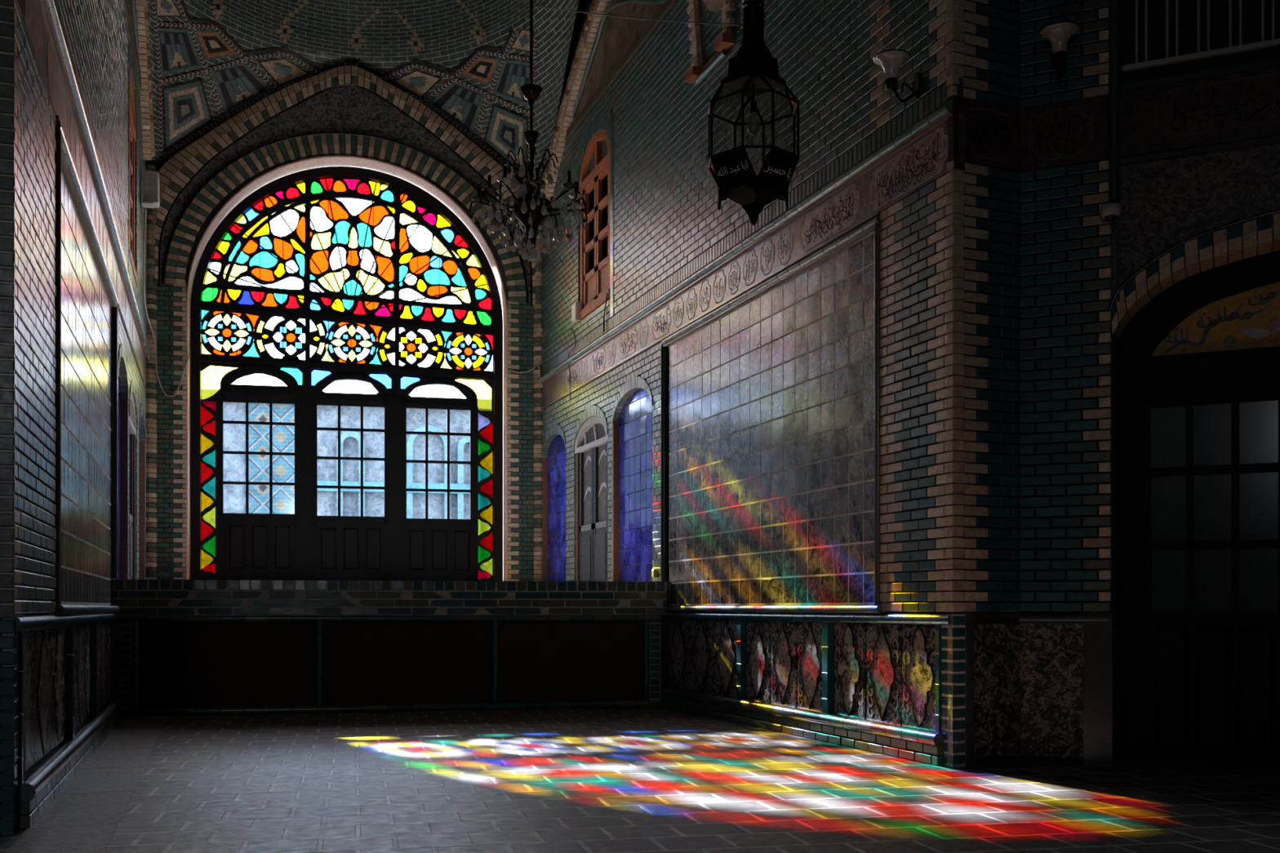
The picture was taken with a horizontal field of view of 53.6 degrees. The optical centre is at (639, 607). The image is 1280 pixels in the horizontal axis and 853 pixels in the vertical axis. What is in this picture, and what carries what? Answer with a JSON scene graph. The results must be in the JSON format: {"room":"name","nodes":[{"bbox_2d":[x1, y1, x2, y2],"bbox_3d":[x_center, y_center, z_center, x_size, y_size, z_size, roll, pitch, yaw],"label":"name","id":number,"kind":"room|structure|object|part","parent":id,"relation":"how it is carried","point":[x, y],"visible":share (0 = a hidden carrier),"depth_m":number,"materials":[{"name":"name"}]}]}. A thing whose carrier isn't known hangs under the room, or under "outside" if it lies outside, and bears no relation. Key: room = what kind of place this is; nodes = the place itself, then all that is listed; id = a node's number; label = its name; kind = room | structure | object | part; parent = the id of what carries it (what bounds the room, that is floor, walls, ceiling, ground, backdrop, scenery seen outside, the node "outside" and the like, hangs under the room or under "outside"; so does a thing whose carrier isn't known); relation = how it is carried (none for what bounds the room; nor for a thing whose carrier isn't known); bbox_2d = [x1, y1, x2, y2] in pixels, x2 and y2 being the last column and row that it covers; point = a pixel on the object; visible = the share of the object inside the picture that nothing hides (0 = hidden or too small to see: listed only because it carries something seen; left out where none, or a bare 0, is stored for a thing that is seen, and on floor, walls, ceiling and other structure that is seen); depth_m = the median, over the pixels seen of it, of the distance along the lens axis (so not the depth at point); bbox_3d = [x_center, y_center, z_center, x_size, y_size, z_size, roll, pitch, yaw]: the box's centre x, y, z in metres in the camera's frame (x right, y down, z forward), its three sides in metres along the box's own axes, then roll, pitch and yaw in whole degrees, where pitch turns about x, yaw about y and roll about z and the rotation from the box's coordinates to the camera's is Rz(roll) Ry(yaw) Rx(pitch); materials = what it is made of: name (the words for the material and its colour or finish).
{"room":"mosque","nodes":[
{"label":"mosque","id":0,"kind":"room"},
{"bbox_2d":[0,0,25,833],"bbox_3d":[-4.452,-3.265,5.232,3.422,8.570,0.403,0,0,-19],"label":"wall pier","id":1,"kind":"object","parent":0,"point":[6,244],"visible":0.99,"depth_m":5.60,"materials":[{"name":"brick"}]},
{"bbox_2d":[0,0,151,834],"bbox_3d":[-4.763,-4.725,11.266,0.420,11.550,11.991,0,0,-19],"label":"wall","id":2,"kind":"structure","parent":0,"point":[85,348],"depth_m":7.97,"materials":[{"name":"brick"}]},
{"bbox_3d":[-2.982,0.458,6.103,0.030,0.685,0.671,0,0,-18],"label":"dado panel","id":3,"kind":"part","parent":2,"relation":"part of","materials":[{"name":"tile"}]},
{"bbox_3d":[-3.199,0.458,6.754,0.031,0.685,0.671,0,0,-18],"label":"dado panel","id":4,"kind":"part","parent":2,"relation":"part of","materials":[{"name":"tile"}]},
{"bbox_3d":[-3.415,0.458,7.406,0.034,0.685,0.671,0,0,-18],"label":"dado panel","id":5,"kind":"part","parent":2,"relation":"part of","materials":[{"name":"tile"}]},
{"bbox_3d":[-3.642,0.458,8.089,0.033,0.685,0.477,0,0,-18],"label":"dado panel","id":6,"kind":"part","parent":2,"relation":"part of","materials":[{"name":"tile"}]},
{"bbox_3d":[-3.800,0.458,8.557,0.036,0.685,0.478,0,0,-19],"label":"dado panel","id":7,"kind":"part","parent":2,"relation":"part of","materials":[{"name":"tile"}]},
{"bbox_3d":[-3.983,-1.335,9.086,0.037,2.163,3.733,0,0,-18],"label":"painted tile panel","id":8,"kind":"part","parent":2,"relation":"part of","materials":[{"name":"tile"}]},
{"bbox_3d":[-3.955,0.458,9.025,0.032,0.685,0.477,0,0,-18],"label":"dado panel","id":9,"kind":"part","parent":2,"relation":"part of","materials":[{"name":"tile"}]},
{"bbox_3d":[-4.168,0.458,9.667,0.032,0.685,0.584,0,0,-18],"label":"dado panel","id":10,"kind":"part","parent":2,"relation":"part of","materials":[{"name":"tile"}]},
{"bbox_3d":[-4.499,-3.165,10.785,0.251,0.094,10.910,0,0,-19],"label":"cornice","id":11,"kind":"part","parent":2,"relation":"part of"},
{"bbox_3d":[-4.755,-2.697,11.516,0.087,0.095,9.420,0,0,-18],"label":"panel moulding","id":12,"kind":"part","parent":2,"relation":"part of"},
{"bbox_3d":[-4.358,0.458,10.236,0.033,0.685,0.584,0,0,-18],"label":"dado panel","id":13,"kind":"part","parent":2,"relation":"part of","materials":[{"name":"tile"}]},
{"bbox_3d":[-4.547,0.458,10.806,0.034,0.685,0.584,0,0,-18],"label":"dado panel","id":14,"kind":"part","parent":2,"relation":"part of","materials":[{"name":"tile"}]},
{"bbox_2d":[128,393,136,579],"bbox_3d":[-5.498,-1.285,13.593,0.090,2.030,1.390,0,0,-18],"label":"door","id":15,"kind":"structure","parent":2,"relation":"in","point":[132,424],"depth_m":14.09,"materials":[{"name":"black wood"}]},
{"bbox_2d":[129,52,137,287],"bbox_3d":[-5.427,-4.695,13.443,0.110,2.270,1.439,0,0,-18],"label":"window","id":16,"kind":"structure","parent":2,"relation":"in","point":[133,128],"depth_m":13.88,"materials":[{"name":"orange wood"}]},
{"bbox_3d":[-5.269,-6.050,13.016,0.100,0.100,6.250,0,0,-18],"label":"tympanum moulding","id":17,"kind":"part","parent":2,"relation":"part of","materials":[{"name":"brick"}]},
{"bbox_2d":[142,169,159,208],"bbox_3d":[-5.723,-4.885,14.810,0.189,0.390,0.261,0,0,-19],"label":"speaker","id":18,"kind":"object","parent":2,"relation":"attached to","point":[150,179],"visible":1,"depth_m":14.73},
{"bbox_2d":[142,209,190,396],"bbox_3d":[-6.022,-3.697,15.630,0.430,1.926,1.653,0,0,-2],"label":"cable","id":19,"kind":"object","parent":2,"relation":"attached to","point":[144,226],"visible":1,"depth_m":15.65,"materials":[{"name":"paint"}]},
{"bbox_2d":[145,63,543,581],"bbox_3d":[-3.910,-4.725,17.130,6.100,11.550,0.585,0,0,-13],"label":"wall","id":20,"kind":"structure","parent":0,"point":[348,116],"depth_m":16.87,"materials":[{"name":"brick"}]},
{"bbox_2d":[190,166,502,581],"bbox_3d":[-3.939,-3.120,17.257,4.120,5.700,0.236,0,0,-13],"label":"window","id":21,"kind":"structure","parent":20,"relation":"in","point":[244,243],"depth_m":17.19,"materials":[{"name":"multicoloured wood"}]},
{"bbox_2d":[220,365,298,580],"bbox_3d":[-5.087,-1.802,16.952,1.005,2.865,0.080,0,0,-13],"label":"door","id":22,"kind":"structure","parent":21,"relation":"attached to","point":[254,546],"depth_m":16.93,"materials":[{"name":"black wood"},{"name":"clear glass"}]},
{"bbox_3d":[-5.375,-0.810,16.887,0.195,0.580,0.040,0,0,-13],"label":"raised panel","id":23,"kind":"part","parent":22,"relation":"part of","materials":[{"name":"black wood"}]},
{"bbox_3d":[-5.087,-0.810,16.952,0.195,0.580,0.040,0,0,-13],"label":"raised panel","id":24,"kind":"part","parent":22,"relation":"part of","materials":[{"name":"black wood"}]},
{"bbox_3d":[-4.800,-0.810,17.016,0.195,0.580,0.040,0,0,-13],"label":"raised panel","id":25,"kind":"part","parent":22,"relation":"part of","materials":[{"name":"black wood"}]},
{"bbox_2d":[208,198,483,364],"bbox_3d":[-3.960,-4.586,17.350,3.752,2.572,0.046,0,0,-13],"label":"grille","id":26,"kind":"object","parent":21,"relation":"attached to","point":[244,243],"depth_m":17.15,"materials":[{"name":"multicoloured glass"}]},
{"bbox_2d":[312,373,389,580],"bbox_3d":[-3.926,-1.771,17.211,1.015,2.802,0.080,0,0,-13],"label":"door","id":27,"kind":"structure","parent":21,"relation":"attached to","point":[350,548],"depth_m":17.19,"materials":[{"name":"black wood"}]},
{"bbox_3d":[-4.217,-0.802,17.146,0.198,0.564,0.040,0,0,-13],"label":"raised panel","id":28,"kind":"part","parent":27,"relation":"part of","materials":[{"name":"black wood"}]},
{"bbox_3d":[-3.926,-0.802,17.211,0.198,0.564,0.040,0,0,-13],"label":"raised panel","id":29,"kind":"part","parent":27,"relation":"part of","materials":[{"name":"black wood"}]},
{"bbox_3d":[-3.635,-0.802,17.276,0.198,0.564,0.040,0,0,-13],"label":"raised panel","id":30,"kind":"part","parent":27,"relation":"part of","materials":[{"name":"black wood"}]},
{"bbox_2d":[401,378,477,581],"bbox_3d":[-2.764,-1.762,17.471,1.037,2.784,0.080,0,0,-13],"label":"door","id":31,"kind":"structure","parent":21,"relation":"attached to","point":[437,549],"depth_m":17.47,"materials":[{"name":"black wood"}]},
{"bbox_3d":[-3.062,-0.793,17.404,0.206,0.546,0.040,0,0,-13],"label":"raised panel","id":32,"kind":"part","parent":31,"relation":"part of","materials":[{"name":"black wood"}]},
{"bbox_3d":[-2.764,-0.793,17.471,0.206,0.546,0.040,0,0,-13],"label":"raised panel","id":33,"kind":"part","parent":31,"relation":"part of","materials":[{"name":"black wood"}]},
{"bbox_3d":[-2.465,-0.793,17.538,0.206,0.546,0.040,0,0,-13],"label":"raised panel","id":34,"kind":"part","parent":31,"relation":"part of","materials":[{"name":"black wood"}]},
{"bbox_2d":[507,364,540,383],"bbox_3d":[-1.588,-3.209,17.369,0.448,0.256,0.054,0,0,4],"label":"cable","id":35,"kind":"object","parent":20,"relation":"attached to","point":[537,364],"visible":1,"depth_m":17.36,"materials":[{"name":"paint"}]},
{"bbox_2d":[111,579,671,716],"bbox_3d":[-3.064,0.379,14.725,6.259,1.282,6.003,0,0,-19],"label":"wall","id":36,"kind":"structure","parent":0,"point":[186,647],"depth_m":12.14,"materials":[{"name":"brick"},{"name":"tile"},{"name":"marble"}]},
{"bbox_3d":[-3.855,0.530,11.847,1.570,0.800,0.020,0,0,-13],"label":"recessed panel","id":37,"kind":"part","parent":36,"relation":"part of","materials":[{"name":"brown paint"}]},
{"bbox_3d":[-2.239,0.530,12.214,1.565,0.800,0.020,0,0,-13],"label":"recessed panel","id":38,"kind":"part","parent":36,"relation":"part of","materials":[{"name":"brown paint"}]},
{"bbox_3d":[-0.666,0.530,12.572,1.450,0.800,0.020,0,0,-13],"label":"recessed panel","id":39,"kind":"part","parent":36,"relation":"part of","materials":[{"name":"brown paint"}]},
{"bbox_2d":[136,0,721,200],"bbox_3d":[-2.704,-7.579,13.498,5.960,4.350,7.360,0,0,-13],"label":"ceiling","id":40,"kind":"structure","parent":0,"point":[202,63],"depth_m":16.48,"materials":[{"name":"tile"}]},
{"bbox_2d":[0,706,1279,852],"bbox_3d":[0.351,0.997,4.780,12.200,0.006,17.200,0,0,-19],"label":"floor","id":41,"kind":"structure","parent":0,"point":[647,780],"depth_m":6.63,"materials":[{"name":"stone"}]},
{"bbox_2d":[537,0,964,768],"bbox_3d":[0.177,-4.725,13.310,0.410,11.550,11.370,0,0,-19],"label":"wall","id":42,"kind":"structure","parent":0,"point":[770,395],"depth_m":10.21,"materials":[{"name":"brick"}]},
{"bbox_2d":[567,328,575,399],"bbox_3d":[-0.863,-3.091,15.955,0.010,0.921,0.344,0,0,-19],"label":"cable","id":43,"kind":"object","parent":42,"relation":"attached to","point":[568,328],"visible":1,"depth_m":16.01,"materials":[{"name":"paint"}]},
{"bbox_2d":[571,302,582,323],"bbox_3d":[-0.779,-3.668,15.743,0.100,0.220,0.190,0,0,-19],"label":"junction box","id":44,"kind":"object","parent":42,"relation":"attached to","point":[576,307],"visible":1,"depth_m":15.66,"materials":[{"name":"white plastic"}]},
{"bbox_2d":[576,115,610,319],"bbox_3d":[-0.515,-4.695,15.150,0.110,2.270,1.439,0,0,-19],"label":"window","id":45,"kind":"structure","parent":42,"relation":"in","point":[594,284],"depth_m":15.16,"materials":[{"name":"orange wood"}]},
{"bbox_3d":[-0.561,-4.604,15.420,0.010,1.132,0.400,0,0,-19],"label":"pane","id":46,"kind":"part","parent":45,"relation":"part of","materials":[{"name":"glass"}]},
{"bbox_3d":[-0.384,-4.604,14.910,0.010,1.132,0.400,0,0,-19],"label":"pane","id":47,"kind":"part","parent":45,"relation":"part of","materials":[{"name":"glass"}]},
{"bbox_2d":[574,416,612,581],"bbox_3d":[-0.550,-1.285,15.312,0.090,2.030,1.390,0,0,-19],"label":"door","id":48,"kind":"structure","parent":42,"relation":"in","point":[591,540],"depth_m":15.38,"materials":[{"name":"black wood"}]},
{"bbox_2d":[603,293,608,332],"bbox_3d":[-0.397,-3.407,14.613,0.016,0.421,0.146,0,0,-19],"label":"cable","id":49,"kind":"object","parent":42,"relation":"attached to","point":[606,293],"visible":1,"depth_m":14.66,"materials":[{"name":"paint"}]},
{"bbox_3d":[-0.380,-6.050,14.715,0.100,0.100,6.250,0,0,-19],"label":"tympanum moulding","id":50,"kind":"part","parent":42,"relation":"part of","materials":[{"name":"brick"}]},
{"bbox_2d":[651,569,657,577],"bbox_3d":[0.154,-0.354,13.074,0.050,0.080,0.060,0,0,-19],"label":"wall socket","id":51,"kind":"object","parent":42,"relation":"attached to","point":[654,572],"visible":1,"depth_m":13.05,"materials":[{"name":"white plastic"}]},
{"bbox_3d":[0.396,0.458,12.523,0.033,0.685,0.584,0,0,-19],"label":"dado panel","id":52,"kind":"part","parent":42,"relation":"part of","materials":[{"name":"tile"}]},
{"bbox_3d":[0.594,0.458,11.957,0.032,0.685,0.584,0,0,-19],"label":"dado panel","id":53,"kind":"part","parent":42,"relation":"part of","materials":[{"name":"tile"}]},
{"bbox_3d":[0.128,-2.697,13.213,0.087,0.095,9.420,0,0,-19],"label":"panel moulding","id":54,"kind":"part","parent":42,"relation":"part of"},
{"bbox_3d":[0.656,-4.950,11.582,0.070,0.070,0.650,0,0,-19],"label":"niche sill","id":55,"kind":"part","parent":42,"relation":"part of","materials":[{"name":"grey stone"}]},
{"bbox_3d":[0.791,0.458,11.390,0.031,0.685,0.584,0,0,-19],"label":"dado panel","id":56,"kind":"part","parent":42,"relation":"part of","materials":[{"name":"tile"}]},
{"bbox_3d":[0.269,-3.125,12.770,0.112,0.094,10.290,0,0,-19],"label":"cornice","id":57,"kind":"part","parent":42,"relation":"part of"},
{"bbox_3d":[1.012,0.458,10.751,0.033,0.685,0.477,0,0,-19],"label":"dado panel","id":58,"kind":"part","parent":42,"relation":"part of","materials":[{"name":"tile"}]},
{"bbox_3d":[0.997,-1.335,10.816,0.038,2.163,3.733,0,0,-19],"label":"painted tile panel","id":59,"kind":"part","parent":42,"relation":"part of","materials":[{"name":"grey tile"}]},
{"bbox_3d":[1.174,0.458,10.285,0.032,0.685,0.477,0,0,-19],"label":"dado panel","id":60,"kind":"part","parent":42,"relation":"part of","materials":[{"name":"tile"}]},
{"bbox_3d":[1.336,0.458,9.819,0.032,0.685,0.477,0,0,-19],"label":"dado panel","id":61,"kind":"part","parent":42,"relation":"part of","materials":[{"name":"tile"}]},
{"bbox_3d":[1.538,0.458,9.236,0.032,0.685,0.464,0,0,-19],"label":"dado panel","id":62,"kind":"part","parent":42,"relation":"part of","materials":[{"name":"tile"}]},
{"bbox_3d":[1.696,0.458,8.783,0.032,0.685,0.464,0,0,-19],"label":"dado panel","id":63,"kind":"part","parent":42,"relation":"part of","materials":[{"name":"tile"}]},
{"bbox_2d":[872,48,921,102],"bbox_3d":[1.668,-3.440,8.258,0.309,0.298,0.243,0,0,-19],"label":"wall lamp","id":64,"kind":"object","parent":42,"relation":"attached to","point":[891,60],"visible":1,"depth_m":8.21,"materials":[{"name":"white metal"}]},
{"bbox_3d":[1.637,-3.501,8.247,0.238,0.164,0.238,0,0,-19],"label":"lamp shade","id":65,"kind":"part","parent":64,"relation":"part of","materials":[{"name":"white glass"}]},
{"bbox_3d":[1.720,-3.359,8.257,0.183,0.136,0.032,0,0,-10],"label":"arm","id":66,"kind":"part","parent":64,"relation":"part of","materials":[{"name":"black metal"}]},
{"bbox_3d":[1.853,0.458,8.329,0.033,0.685,0.464,0,0,-19],"label":"dado panel","id":67,"kind":"part","parent":42,"relation":"part of","materials":[{"name":"tile"}]},
{"bbox_2d":[946,0,1019,768],"bbox_3d":[2.140,-3.240,8.265,0.598,8.520,0.558,0,0,-19],"label":"wall","id":68,"kind":"structure","parent":0,"point":[989,637],"depth_m":8.04,"materials":[{"name":"brick"}]},
{"bbox_3d":[2.266,0.525,8.090,0.380,0.850,0.030,0,0,-25],"label":"carpet tile panel","id":69,"kind":"part","parent":68,"relation":"part of","materials":[{"name":"brown tile"}]},
{"bbox_2d":[1017,0,1279,768],"bbox_3d":[4.201,-3.240,7.772,3.709,8.520,0.985,0,0,24],"label":"wall","id":70,"kind":"structure","parent":0,"point":[1199,140],"depth_m":7.94,"materials":[{"name":"brick"}]},
{"bbox_3d":[2.628,0.525,8.078,0.390,0.850,0.030,0,0,25],"label":"carpet tile panel","id":71,"kind":"part","parent":70,"relation":"part of","materials":[{"name":"brown tile"}]},
{"bbox_2d":[1039,20,1079,80],"bbox_3d":[2.609,-3.450,7.887,0.247,0.298,0.260,0,0,-19],"label":"wall lamp","id":72,"kind":"object","parent":70,"relation":"attached to","point":[1058,33],"visible":1,"depth_m":7.84,"materials":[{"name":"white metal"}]},
{"bbox_3d":[2.610,-3.510,7.878,0.238,0.164,0.238,0,0,-19],"label":"lamp shade","id":73,"kind":"part","parent":72,"relation":"part of","materials":[{"name":"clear glass"}]},
{"bbox_3d":[2.633,-3.369,7.941,0.026,0.136,0.153,0,0,22],"label":"arm","id":74,"kind":"part","parent":72,"relation":"part of","materials":[{"name":"black metal"}]},
{"bbox_3d":[2.694,0.515,8.019,0.560,0.970,0.080,0,0,25],"label":"dado frame","id":75,"kind":"part","parent":70,"relation":"part of","materials":[{"name":"brown stone"}]},
{"bbox_2d":[1100,203,1121,221],"bbox_3d":[2.921,-2.445,7.850,0.120,0.110,0.150,0,0,25],"label":"security camera","id":76,"kind":"object","parent":70,"relation":"attached to","point":[1109,211],"visible":1,"depth_m":7.80,"materials":[{"name":"white plastic"}]},
{"bbox_2d":[1109,0,1119,201],"bbox_3d":[2.933,-3.962,7.839,0.056,2.875,0.053,0,0,-19],"label":"drainpipe","id":77,"kind":"object","parent":70,"relation":"attached to","point":[1113,4],"visible":1,"depth_m":7.82,"materials":[{"name":"metal"}]},
{"bbox_3d":[4.049,-2.547,7.374,2.503,1.386,0.080,0,0,25],"label":"moulding","id":78,"kind":"part","parent":70,"relation":"part of","materials":[{"name":"grey stone"}]},
{"bbox_2d":[1114,250,1279,776],"bbox_3d":[4.163,-0.597,7.614,2.440,3.195,0.450,0,0,25],"label":"door","id":79,"kind":"structure","parent":70,"relation":"in","point":[1199,362],"depth_m":7.97,"materials":[{"name":"black wood"}]},
{"bbox_3d":[3.370,0.500,8.030,0.190,0.760,0.040,0,0,25],"label":"raised panel","id":80,"kind":"part","parent":79,"relation":"part of","materials":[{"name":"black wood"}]},
{"bbox_3d":[3.586,0.500,7.927,0.190,0.760,0.040,0,0,25],"label":"raised panel","id":81,"kind":"part","parent":79,"relation":"part of","materials":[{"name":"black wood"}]},
{"bbox_3d":[3.729,-0.630,7.936,1.000,1.340,0.010,0,0,25],"label":"pane","id":82,"kind":"part","parent":79,"relation":"part of","materials":[{"name":"clear glass"}]},
{"bbox_2d":[1222,336,1236,347],"bbox_3d":[3.679,-1.660,7.900,0.077,0.071,0.008,0,0,25],"label":"flower","id":83,"kind":"object","parent":79,"relation":"on","point":[1228,341],"depth_m":7.90,"materials":[{"name":"blue paint"}]},
{"bbox_3d":[3.803,0.500,7.824,0.190,0.760,0.040,0,0,25],"label":"raised panel","id":84,"kind":"part","parent":79,"relation":"part of","materials":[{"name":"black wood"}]},
{"bbox_2d":[1266,318,1279,332],"bbox_3d":[3.905,-1.740,7.793,0.088,0.082,0.008,0,0,25],"label":"flower","id":85,"kind":"object","parent":79,"relation":"on","point":[1273,324],"depth_m":7.80,"materials":[{"name":"paint"}]},
{"bbox_2d":[1122,0,1279,72],"bbox_3d":[4.072,-3.965,7.352,2.380,1.270,0.040,0,0,25],"label":"balcony railing","id":86,"kind":"object","parent":70,"relation":"attached to","point":[1264,44],"visible":1,"depth_m":7.67,"materials":[{"name":"paint"}]},
{"bbox_3d":[-0.502,-8.950,7.236,12.200,2.900,22.400,0,0,-19],"label":"ceiling","id":87,"kind":"structure","parent":0,"visible":0},
{"bbox_2d":[468,0,742,262],"bbox_3d":[-0.379,-5.022,8.408,0.978,4.856,3.295,0,0,-19],"label":"chandelier","id":88,"kind":"object","parent":87,"relation":"hanging from","point":[531,210],"depth_m":9.44,"materials":[{"name":"black metal"}]},
{"bbox_2d":[477,184,480,195],"bbox_3d":[-1.213,-3.139,9.537,0.026,0.098,0.025,0,0,-19],"label":"candle","id":89,"kind":"object","parent":88,"relation":"on","point":[478,185],"depth_m":9.53,"materials":[{"name":"black metal"}]},
{"bbox_2d":[488,174,491,186],"bbox_3d":[-1.108,-3.139,9.327,0.026,0.098,0.025,0,0,-19],"label":"candle","id":90,"kind":"object","parent":88,"relation":"on","point":[489,175],"depth_m":9.32,"materials":[{"name":"black metal"}]},
{"bbox_3d":[-1.082,-3.013,9.525,0.422,0.111,0.014,0,0,5],"label":"arm","id":91,"kind":"part","parent":88,"relation":"part of","materials":[{"name":"black metal"}]},
{"bbox_3d":[-1.020,-3.013,9.379,0.362,0.111,0.014,0,0,-31],"label":"arm","id":92,"kind":"part","parent":88,"relation":"part of","materials":[{"name":"black metal"}]},
{"bbox_3d":[-0.994,-3.013,9.657,0.362,0.111,0.014,0,0,41],"label":"arm","id":93,"kind":"part","parent":88,"relation":"part of","materials":[{"name":"black metal"}]},
{"bbox_2d":[502,165,506,177],"bbox_3d":[-0.974,-3.139,9.133,0.026,0.098,0.025,0,0,-19],"label":"candle","id":94,"kind":"object","parent":88,"relation":"on","point":[504,167],"depth_m":9.12,"materials":[{"name":"black metal"}]},
{"bbox_3d":[-0.921,-3.013,9.254,0.014,0.111,0.422,0,0,23],"label":"arm","id":95,"kind":"part","parent":88,"relation":"part of","materials":[{"name":"black metal"}]},
{"bbox_3d":[-0.930,-3.269,9.511,0.180,0.273,0.012,0,0,5],"label":"crown arm","id":96,"kind":"part","parent":88,"relation":"part of","materials":[{"name":"black metal"}]},
{"bbox_3d":[-0.914,-3.269,9.441,0.180,0.273,0.012,0,0,-31],"label":"crown arm","id":97,"kind":"part","parent":88,"relation":"part of","materials":[{"name":"black metal"}]},
{"bbox_3d":[-0.901,-3.269,9.576,0.181,0.273,0.012,0,0,41],"label":"crown arm","id":98,"kind":"part","parent":88,"relation":"part of","materials":[{"name":"black metal"}]},
{"bbox_3d":[-0.861,-3.269,9.394,0.127,0.273,0.136,0,0,-19],"label":"crown arm","id":99,"kind":"part","parent":88,"relation":"part of","materials":[{"name":"black metal"}]},
{"bbox_3d":[-0.840,-3.269,9.612,0.012,0.272,0.180,0,0,-13],"label":"crown arm","id":100,"kind":"part","parent":88,"relation":"part of","materials":[{"name":"black metal"}]},
{"bbox_3d":[-0.815,-5.067,9.500,0.340,4.765,0.332,0,0,-19],"label":"stem","id":101,"kind":"part","parent":88,"relation":"part of","materials":[{"name":"black metal"}]},
{"bbox_3d":[-0.790,-3.269,9.388,0.012,0.272,0.180,0,0,-13],"label":"crown arm","id":102,"kind":"part","parent":88,"relation":"part of","materials":[{"name":"black metal"}]},
{"bbox_3d":[-0.763,-3.013,9.268,0.014,0.111,0.362,0,0,-13],"label":"arm","id":103,"kind":"part","parent":88,"relation":"part of","materials":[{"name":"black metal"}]},
{"bbox_2d":[535,167,539,179],"bbox_3d":[-0.741,-3.139,9.168,0.026,0.098,0.025,0,0,-19],"label":"candle","id":104,"kind":"object","parent":88,"relation":"on","point":[537,169],"depth_m":9.16,"materials":[{"name":"black metal"}]},
{"bbox_3d":[-0.729,-3.269,9.424,0.181,0.273,0.012,0,0,41],"label":"crown arm","id":105,"kind":"part","parent":88,"relation":"part of","materials":[{"name":"black metal"}]},
{"bbox_3d":[-0.701,-3.269,9.489,0.166,0.273,0.082,0,0,-19],"label":"crown arm","id":106,"kind":"part","parent":88,"relation":"part of","materials":[{"name":"black metal"}]},
{"bbox_3d":[-0.716,-3.269,9.559,0.180,0.273,0.012,0,0,-31],"label":"crown arm","id":107,"kind":"part","parent":88,"relation":"part of","materials":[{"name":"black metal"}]},
{"bbox_3d":[-0.721,-3.013,9.718,0.014,0.111,0.362,0,0,23],"label":"arm","id":108,"kind":"part","parent":88,"relation":"part of","materials":[{"name":"metal"}]},
{"bbox_3d":[-0.614,-3.013,9.323,0.422,0.111,0.014,0,0,41],"label":"arm","id":109,"kind":"part","parent":88,"relation":"part of","materials":[{"name":"black metal"}]},
{"bbox_3d":[-0.584,-3.013,9.636,0.422,0.111,0.014,0,0,-31],"label":"arm","id":110,"kind":"part","parent":88,"relation":"part of","materials":[{"name":"black metal"}]},
{"bbox_3d":[-0.578,-3.013,9.478,0.362,0.111,0.014,0,0,5],"label":"arm","id":111,"kind":"part","parent":88,"relation":"part of","materials":[{"name":"black metal"}]},
{"bbox_2d":[567,170,571,182],"bbox_3d":[-0.515,-3.139,9.236,0.026,0.098,0.025,0,0,-19],"label":"candle","id":112,"kind":"object","parent":88,"relation":"on","point":[569,172],"depth_m":9.22,"materials":[{"name":"black metal"}]},
{"bbox_2d":[574,181,577,192],"bbox_3d":[-0.476,-3.139,9.468,0.026,0.098,0.025,0,0,-19],"label":"candle","id":113,"kind":"object","parent":88,"relation":"on","point":[575,182],"depth_m":9.46,"materials":[{"name":"black metal"}]},
{"bbox_3d":[-0.099,-3.870,8.260,0.047,1.307,2.867,0,0,-29],"label":"wire","id":114,"kind":"part","parent":88,"relation":"part of","materials":[{"name":"black metal"}]},
{"bbox_2d":[707,0,799,225],"bbox_3d":[0.626,-4.782,7.000,0.468,5.337,0.467,0,0,44],"label":"lantern","id":115,"kind":"object","parent":87,"relation":"hanging from","point":[753,71],"visible":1,"depth_m":6.93,"materials":[{"name":"black metal"}]},
{"bbox_3d":[0.626,-5.327,7.000,0.130,4.247,0.127,0,0,-19],"label":"hanging rod","id":116,"kind":"part","parent":115,"relation":"part of","materials":[{"name":"black metal"}]},
{"bbox_3d":[0.626,-2.673,7.000,0.068,0.120,0.066,0,0,-19],"label":"bulb","id":117,"kind":"part","parent":115,"relation":"part of","materials":[{"name":"clear glass"}]},
{"bbox_3d":[0.626,-2.602,7.000,0.468,0.611,0.467,0,0,44],"label":"frame","id":118,"kind":"part","parent":115,"relation":"part of","materials":[{"name":"black metal"}]},
{"label":"courtyard","id":119,"kind":"object","parent":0,"visible":0},
{"bbox_2d":[223,396,470,519],"bbox_3d":[-5.909,-2.250,25.846,23.000,4.100,0.700,0,0,-13],"label":"building","id":120,"kind":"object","parent":119,"relation":"on","point":[234,435],"visible":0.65,"depth_m":25.65,"materials":[{"name":"paint"}]},
{"bbox_3d":[-5.909,-3.325,25.846,23.000,1.950,0.700,0,0,-13],"label":"cornice","id":121,"kind":"part","parent":120,"relation":"part of","materials":[{"name":"paint"}]}
]}

